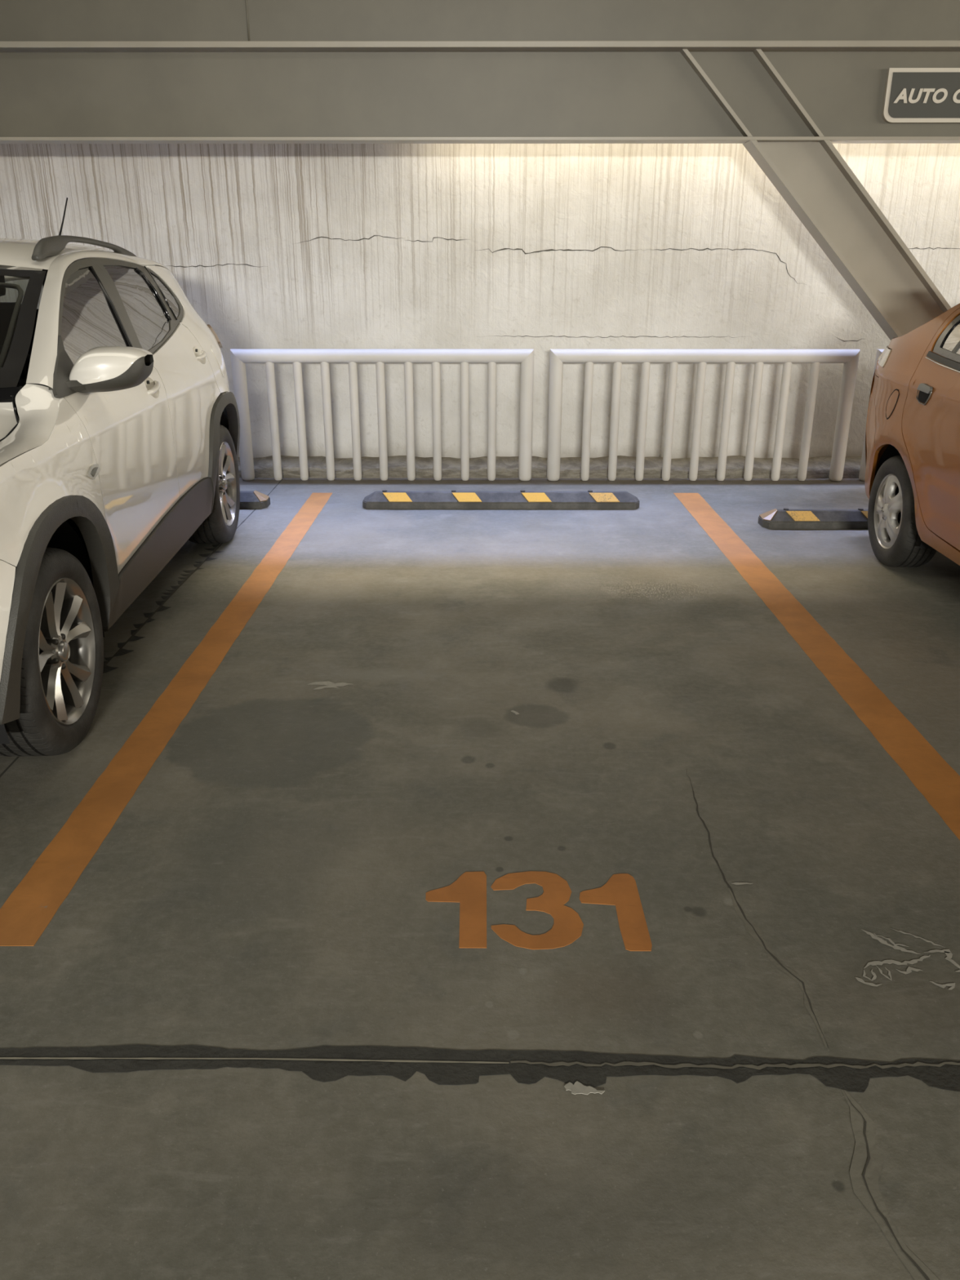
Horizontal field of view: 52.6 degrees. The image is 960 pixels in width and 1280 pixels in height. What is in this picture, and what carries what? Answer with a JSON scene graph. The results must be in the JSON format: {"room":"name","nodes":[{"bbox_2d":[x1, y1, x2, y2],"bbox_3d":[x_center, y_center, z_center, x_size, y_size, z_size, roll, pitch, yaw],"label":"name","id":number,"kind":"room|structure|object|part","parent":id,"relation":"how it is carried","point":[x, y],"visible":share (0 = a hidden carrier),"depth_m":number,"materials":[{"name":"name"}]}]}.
{"room":"parking garage","nodes":[
{"label":"parking garage","id":0,"kind":"room"},
{"bbox_2d":[0,477,959,1279],"bbox_3d":[-0.017,2.954,-3.200,28.000,0.200,23.900,0,21,0],"label":"floor","id":1,"kind":"structure","parent":0,"point":[264,884],"depth_m":2.42,"materials":[{"name":"concrete"}]},
{"bbox_2d":[0,197,239,756],"bbox_3d":[-2.253,-0.941,4.044,2.094,1.837,4.376,-1,21,-2],"label":"suv","id":2,"kind":"object","parent":1,"relation":"on","point":[120,420],"visible":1,"depth_m":3.50,"materials":[{"name":"paint"}]},
{"bbox_2d":[0,395,18,441],"bbox_3d":[-2.206,-0.499,2.694,1.481,0.228,1.202,0,21,0],"label":"hood","id":3,"kind":"object","parent":2,"relation":"attached to","point":[9,417],"depth_m":3.17,"materials":[{"name":"white paint"}]},
{"bbox_3d":[-1.791,-1.133,3.556,0.405,0.353,0.908,-19,28,-41],"label":"pillar trim","id":4,"kind":"part","parent":2,"relation":"part of","materials":[{"name":"black plastic"}]},
{"bbox_3d":[-2.699,-1.583,5.081,0.480,0.685,0.696,-1,21,-2],"label":"seat","id":5,"kind":"part","parent":2,"relation":"part of","materials":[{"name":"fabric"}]},
{"bbox_3d":[-2.254,-1.464,3.867,0.950,0.060,0.190,-1,21,-2],"label":"header trim","id":6,"kind":"part","parent":2,"relation":"part of","materials":[{"name":"black plastic"}]},
{"bbox_3d":[-1.874,-1.288,4.320,0.480,0.685,0.696,-1,21,-2],"label":"seat","id":7,"kind":"part","parent":2,"relation":"part of","materials":[{"name":"fabric"}]},
{"bbox_3d":[-1.803,-1.821,4.530,0.052,0.102,1.435,-1,21,-2],"label":"roof rail","id":8,"kind":"part","parent":2,"relation":"part of","materials":[{"name":"grey plastic"}]},
{"bbox_2d":[69,346,152,384],"bbox_3d":[-1.314,-0.972,3.439,0.264,0.127,0.210,-1,21,-2],"label":"mirror","id":9,"kind":"object","parent":2,"relation":"on","point":[101,365],"depth_m":3.37,"materials":[{"name":"white paint"}]},
{"bbox_3d":[-1.396,-0.719,3.903,0.124,0.699,1.103,-1,21,-2],"label":"door","id":10,"kind":"part","parent":2,"relation":"part of","materials":[{"name":"white paint"}]},
{"bbox_2d":[144,377,159,398],"bbox_3d":[-1.408,-1.077,4.146,0.051,0.088,0.148,-1,21,-2],"label":"door handle","id":11,"kind":"object","parent":2,"relation":"on","point":[151,385],"depth_m":4.16,"materials":[{"name":"white paint"}]},
{"bbox_3d":[-1.389,-1.078,4.147,0.045,0.043,0.184,-2,21,-6],"label":"door handle","id":12,"kind":"part","parent":2,"relation":"part of","materials":[{"name":"white paint"}]},
{"bbox_3d":[-1.464,-1.151,4.783,0.163,0.733,1.018,-1,21,-2],"label":"door","id":13,"kind":"part","parent":2,"relation":"part of","materials":[{"name":"white paint"}]},
{"bbox_2d":[192,346,205,364],"bbox_3d":[-1.468,-1.481,5.060,0.055,0.088,0.148,-1,21,-2],"label":"door handle","id":14,"kind":"object","parent":2,"relation":"on","point":[198,353],"depth_m":5.07,"materials":[{"name":"white paint"}]},
{"bbox_3d":[-1.449,-1.481,5.061,0.045,0.037,0.164,-1,21,-2],"label":"door handle","id":15,"kind":"part","parent":2,"relation":"part of","materials":[{"name":"white paint"}]},
{"bbox_2d":[207,324,222,348],"bbox_3d":[-1.565,-1.786,5.717,0.083,0.145,0.335,-6,22,-15],"label":"tail lamp","id":16,"kind":"object","parent":2,"relation":"attached to","point":[208,325],"depth_m":5.59,"materials":[{"name":"white plastic"}]},
{"bbox_3d":[-1.448,-1.544,5.380,0.044,0.173,0.160,-1,21,-2],"label":"fuel door","id":17,"kind":"part","parent":2,"relation":"part of","materials":[{"name":"white paint"}]},
{"bbox_2d":[0,479,282,777],"bbox_3d":[-1.490,-0.120,4.464,0.031,0.001,6.000,0,21,0],"label":"joint","id":18,"kind":"object","parent":1,"relation":"on","point":[218,547],"visible":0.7,"depth_m":4.47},
{"bbox_2d":[102,543,225,673],"bbox_3d":[-1.496,-0.219,4.721,0.137,0.001,2.152,0,21,0],"label":"ragged sealant","id":19,"kind":"object","parent":1,"relation":"on","point":[122,651],"visible":0.86,"depth_m":4.54,"materials":[{"name":"black rubber"}]},
{"bbox_2d":[0,493,332,946],"bbox_3d":[-1.114,-0.156,4.560,0.147,0.002,4.864,0,21,0],"label":"painted line","id":20,"kind":"object","parent":1,"relation":"on","point":[32,905],"visible":1,"depth_m":3.10,"materials":[{"name":"orange paint"}]},
{"bbox_2d":[239,490,270,508],"bbox_3d":[-2.318,-0.936,6.430,1.831,0.106,0.150,0,21,0],"label":"wheel stop","id":21,"kind":"object","parent":1,"relation":"on","point":[248,499],"visible":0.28,"depth_m":6.37,"materials":[{"name":"rubber"}]},
{"bbox_2d":[306,680,351,689],"bbox_3d":[-0.572,0.173,3.708,0.177,0.001,0.079,0,21,0],"label":"scuff","id":22,"kind":"object","parent":1,"relation":"on","point":[328,684],"visible":1,"depth_m":3.71,"materials":[{"name":"grey concrete"}]},
{"bbox_2d":[230,349,533,480],"bbox_3d":[-0.694,-1.625,7.057,2.152,0.935,0.096,0,21,0],"label":"barrier","id":23,"kind":"object","parent":1,"relation":"on","point":[239,357],"visible":1,"depth_m":6.99,"materials":[{"name":"white metal"}]},
{"bbox_3d":[-1.722,-1.627,7.061,0.096,0.935,0.096,0,21,0],"label":"post","id":24,"kind":"part","parent":23,"relation":"part of","materials":[{"name":"white metal"}]},
{"bbox_3d":[-0.694,-2.017,6.905,2.152,0.096,0.096,0,21,0],"label":"rail","id":25,"kind":"part","parent":23,"relation":"part of","materials":[{"name":"white metal"}]},
{"bbox_3d":[0.334,-1.624,7.053,0.096,0.935,0.096,0,21,0],"label":"post","id":26,"kind":"part","parent":23,"relation":"part of","materials":[{"name":"white metal"}]},
{"bbox_2d":[0,1044,959,1092],"bbox_3d":[0.006,0.855,1.947,3.799,0.002,0.102,0,21,1],"label":"joint sealant","id":27,"kind":"object","parent":1,"relation":"on","point":[946,1077],"visible":1,"depth_m":1.95,"materials":[{"name":"black rubber"}]},
{"bbox_2d":[0,1057,509,1063],"bbox_3d":[-0.918,0.847,1.963,1.952,0.001,0.013,0,21,0],"label":"joint lip","id":28,"kind":"object","parent":27,"relation":"on","point":[69,1058],"visible":1,"depth_m":1.96,"materials":[{"name":"grey concrete"}]},
{"bbox_2d":[510,1060,959,1070],"bbox_3d":[0.985,0.852,1.948,1.847,0.001,0.027,0,21,0],"label":"joint edge","id":29,"kind":"object","parent":27,"relation":"on","point":[624,1063],"visible":1,"depth_m":1.95,"materials":[{"name":"grey concrete"}]},
{"bbox_2d":[362,489,639,509],"bbox_3d":[0.139,-0.933,6.420,1.825,0.106,0.150,0,21,0],"label":"wheel stop","id":30,"kind":"object","parent":1,"relation":"on","point":[384,499],"visible":1,"depth_m":6.37,"materials":[{"name":"rubber"}]},
{"bbox_2d":[425,871,652,951],"bbox_3d":[0.134,0.670,2.425,0.545,0.002,0.318,0,21,0],"label":"number","id":31,"kind":"object","parent":1,"relation":"on","point":[620,891],"visible":1,"depth_m":2.43,"materials":[{"name":"orange paint"}]},
{"bbox_2d":[564,1081,604,1094],"bbox_3d":[0.204,0.873,1.895,0.078,0.002,0.033,0,21,0],"label":"chip","id":32,"kind":"object","parent":1,"relation":"on","point":[577,1088],"visible":1,"depth_m":1.89,"materials":[{"name":"grey concrete"}]},
{"bbox_2d":[546,349,859,481],"bbox_3d":[1.590,-1.622,7.048,2.189,0.935,0.096,0,21,0],"label":"barrier","id":33,"kind":"object","parent":1,"relation":"on","point":[850,357],"visible":1,"depth_m":6.98,"materials":[{"name":"white metal"}]},
{"bbox_3d":[0.544,-1.623,7.052,0.096,0.935,0.096,0,21,0],"label":"post","id":34,"kind":"part","parent":33,"relation":"part of","materials":[{"name":"white metal"}]},
{"bbox_3d":[1.590,-2.013,6.897,2.189,0.096,0.096,0,21,0],"label":"rail","id":35,"kind":"part","parent":33,"relation":"part of","materials":[{"name":"white metal"}]},
{"bbox_3d":[2.637,-1.620,7.044,0.096,0.935,0.096,0,21,0],"label":"post","id":36,"kind":"part","parent":33,"relation":"part of","materials":[{"name":"white metal"}]},
{"bbox_2d":[731,882,752,884],"bbox_3d":[0.681,0.632,2.521,0.058,0.001,0.012,0,21,0],"label":"scuff","id":37,"kind":"object","parent":1,"relation":"on","point":[735,883],"visible":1,"depth_m":2.52,"materials":[{"name":"grey concrete"}]},
{"bbox_2d":[687,775,829,1048],"bbox_3d":[0.678,0.623,2.543,0.096,0.001,1.183,0,21,0],"label":"crack","id":38,"kind":"object","parent":1,"relation":"on","point":[695,801],"depth_m":2.41,"materials":[{"name":"black concrete"}]},
{"bbox_2d":[727,887,826,1048],"bbox_3d":[0.683,0.737,2.249,0.098,0.001,0.550,0,21,0],"label":"crack repair","id":39,"kind":"object","parent":1,"relation":"on","point":[748,927],"visible":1,"depth_m":2.23,"materials":[{"name":"grey concrete"}]},
{"bbox_2d":[757,507,867,528],"bbox_3d":[2.636,-0.748,5.944,1.826,0.106,0.150,0,21,0],"label":"wheel stop","id":40,"kind":"object","parent":1,"relation":"on","point":[785,518],"visible":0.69,"depth_m":5.89,"materials":[{"name":"rubber"}]},
{"bbox_2d":[673,493,959,839],"bbox_3d":[1.434,-0.154,4.554,0.176,0.002,4.867,0,21,0],"label":"painted line","id":41,"kind":"object","parent":1,"relation":"on","point":[935,779],"visible":1,"depth_m":3.76,"materials":[{"name":"orange paint"}]},
{"bbox_2d":[742,140,951,340],"bbox_3d":[2.993,-2.138,6.601,2.584,2.224,0.210,0,21,0],"label":"diagonal brace","id":42,"kind":"object","parent":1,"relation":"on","point":[814,180],"visible":0.85,"depth_m":6.37,"materials":[{"name":"metal"}]},
{"bbox_2d":[858,349,884,481],"bbox_3d":[3.905,-1.619,7.039,2.190,0.935,0.096,0,21,0],"label":"barrier","id":43,"kind":"object","parent":1,"relation":"on","point":[863,464],"visible":0.07,"depth_m":7.13,"materials":[{"name":"white metal"}]},
{"bbox_2d":[842,1088,929,1279],"bbox_3d":[0.702,0.974,1.635,0.060,0.001,0.557,0,21,0],"label":"crack","id":44,"kind":"object","parent":1,"relation":"on","point":[922,1272],"depth_m":1.65,"materials":[{"name":"black concrete"}]},
{"bbox_2d":[840,1088,938,1279],"bbox_3d":[0.695,0.974,1.639,0.096,0.001,0.554,0,21,0],"label":"crack repair","id":45,"kind":"object","parent":1,"relation":"on","point":[873,1171],"visible":1,"depth_m":1.71,"materials":[{"name":"grey concrete"}]},
{"bbox_2d":[855,928,959,990],"bbox_3d":[0.973,0.736,2.252,0.255,0.001,0.214,0,21,0],"label":"scuff","id":46,"kind":"object","parent":1,"relation":"on","point":[948,953],"visible":1,"depth_m":2.24,"materials":[{"name":"grey concrete"}]},
{"bbox_2d":[864,303,959,567],"bbox_3d":[2.961,-0.642,3.735,1.793,1.502,4.360,0,21,1],"label":"sedan","id":47,"kind":"object","parent":1,"relation":"on","point":[912,479],"visible":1,"depth_m":4.76,"materials":[{"name":"paint"}]},
{"bbox_2d":[877,345,891,367],"bbox_3d":[2.244,-1.578,5.385,0.061,0.085,0.471,7,22,18],"label":"tail lamp","id":48,"kind":"object","parent":47,"relation":"attached to","point":[884,357],"depth_m":5.27,"materials":[{"name":"white plastic"}]},
{"bbox_3d":[2.097,-1.185,4.576,0.020,0.036,0.142,0,21,1],"label":"door handle","id":49,"kind":"part","parent":47,"relation":"part of","materials":[{"name":"metal"}]},
{"bbox_3d":[2.239,-0.993,4.329,0.312,1.092,1.099,0,21,1],"label":"door","id":50,"kind":"part","parent":47,"relation":"part of","materials":[{"name":"orange paint"}]},
{"bbox_2d":[0,143,959,458],"bbox_3d":[0.032,-2.981,7.151,28.000,3.400,0.250,0,21,0],"label":"wall","id":51,"kind":"structure","parent":0,"point":[185,205],"depth_m":7.09,"materials":[{"name":"paint"}]},
{"bbox_2d":[171,263,262,267],"bbox_3d":[-1.935,-2.741,7.117,0.766,0.028,0.001,0,21,0],"label":"crack","id":52,"kind":"object","parent":51,"relation":"attached to","point":[226,264],"depth_m":7.12,"materials":[{"name":"grey concrete"}]},
{"bbox_2d":[293,235,397,244],"bbox_3d":[-0.950,-2.904,7.050,0.820,0.059,0.001,0,21,0],"label":"crack","id":53,"kind":"object","parent":51,"relation":"attached to","point":[374,235],"depth_m":7.05,"materials":[{"name":"grey concrete"}]},
{"bbox_2d":[408,236,465,242],"bbox_3d":[-0.308,-2.903,7.047,0.483,0.034,0.001,0,21,0],"label":"crack","id":54,"kind":"object","parent":51,"relation":"attached to","point":[437,237],"depth_m":7.05,"materials":[{"name":"grey concrete"}]},
{"bbox_2d":[237,455,862,478],"bbox_3d":[0.031,-1.332,7.455,28.000,0.105,0.394,0,21,0],"label":"trim","id":55,"kind":"structure","parent":51,"relation":"attached to","point":[506,467],"depth_m":7.30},
{"bbox_2d":[474,246,639,253],"bbox_3d":[0.561,-2.834,7.070,1.202,0.053,0.001,0,21,0],"label":"crack","id":56,"kind":"object","parent":51,"relation":"attached to","point":[600,246],"depth_m":7.07,"materials":[{"name":"grey concrete"}]},
{"bbox_2d":[478,335,739,337],"bbox_3d":[1.009,-2.272,7.285,2.071,0.017,0.001,0,21,0],"label":"crack","id":57,"kind":"object","parent":51,"relation":"attached to","point":[492,335],"depth_m":7.29,"materials":[{"name":"grey concrete"}]},
{"bbox_2d":[640,248,806,284],"bbox_3d":[1.785,-2.730,7.105,1.240,0.252,0.001,0,21,0],"label":"crack","id":58,"kind":"object","parent":51,"relation":"attached to","point":[668,248],"depth_m":7.06,"materials":[{"name":"grey concrete"}]},
{"bbox_2d":[908,247,959,249],"bbox_3d":[3.307,-2.840,7.055,0.655,0.018,0.001,0,21,0],"label":"crack","id":59,"kind":"object","parent":51,"relation":"attached to","point":[915,247],"depth_m":7.06,"materials":[{"name":"grey concrete"}]},
{"bbox_3d":[-0.017,-0.404,-4.499,28.000,0.200,23.900,0,21,0],"label":"ceiling","id":60,"kind":"structure","parent":0,"visible":0},
{"bbox_2d":[0,0,959,143],"bbox_3d":[0.029,-3.730,6.004,18.000,1.172,0.290,0,21,0],"label":"girder","id":61,"kind":"object","parent":60,"relation":"attached to","point":[72,71],"visible":1,"depth_m":6.06,"materials":[{"name":"grey paint"}]},
{"bbox_3d":[0.029,-3.977,5.902,18.000,0.637,0.020,0,21,0],"label":"plate","id":62,"kind":"part","parent":61,"relation":"part of","materials":[{"name":"grey metal"}]},
{"bbox_2d":[881,67,959,123],"bbox_3d":[3.433,-3.406,6.083,1.792,0.301,0.042,0,21,0],"label":"sign","id":63,"kind":"object","parent":61,"relation":"attached to","point":[911,95],"visible":1,"depth_m":6.07,"materials":[{"name":"grey metal"}]}
]}

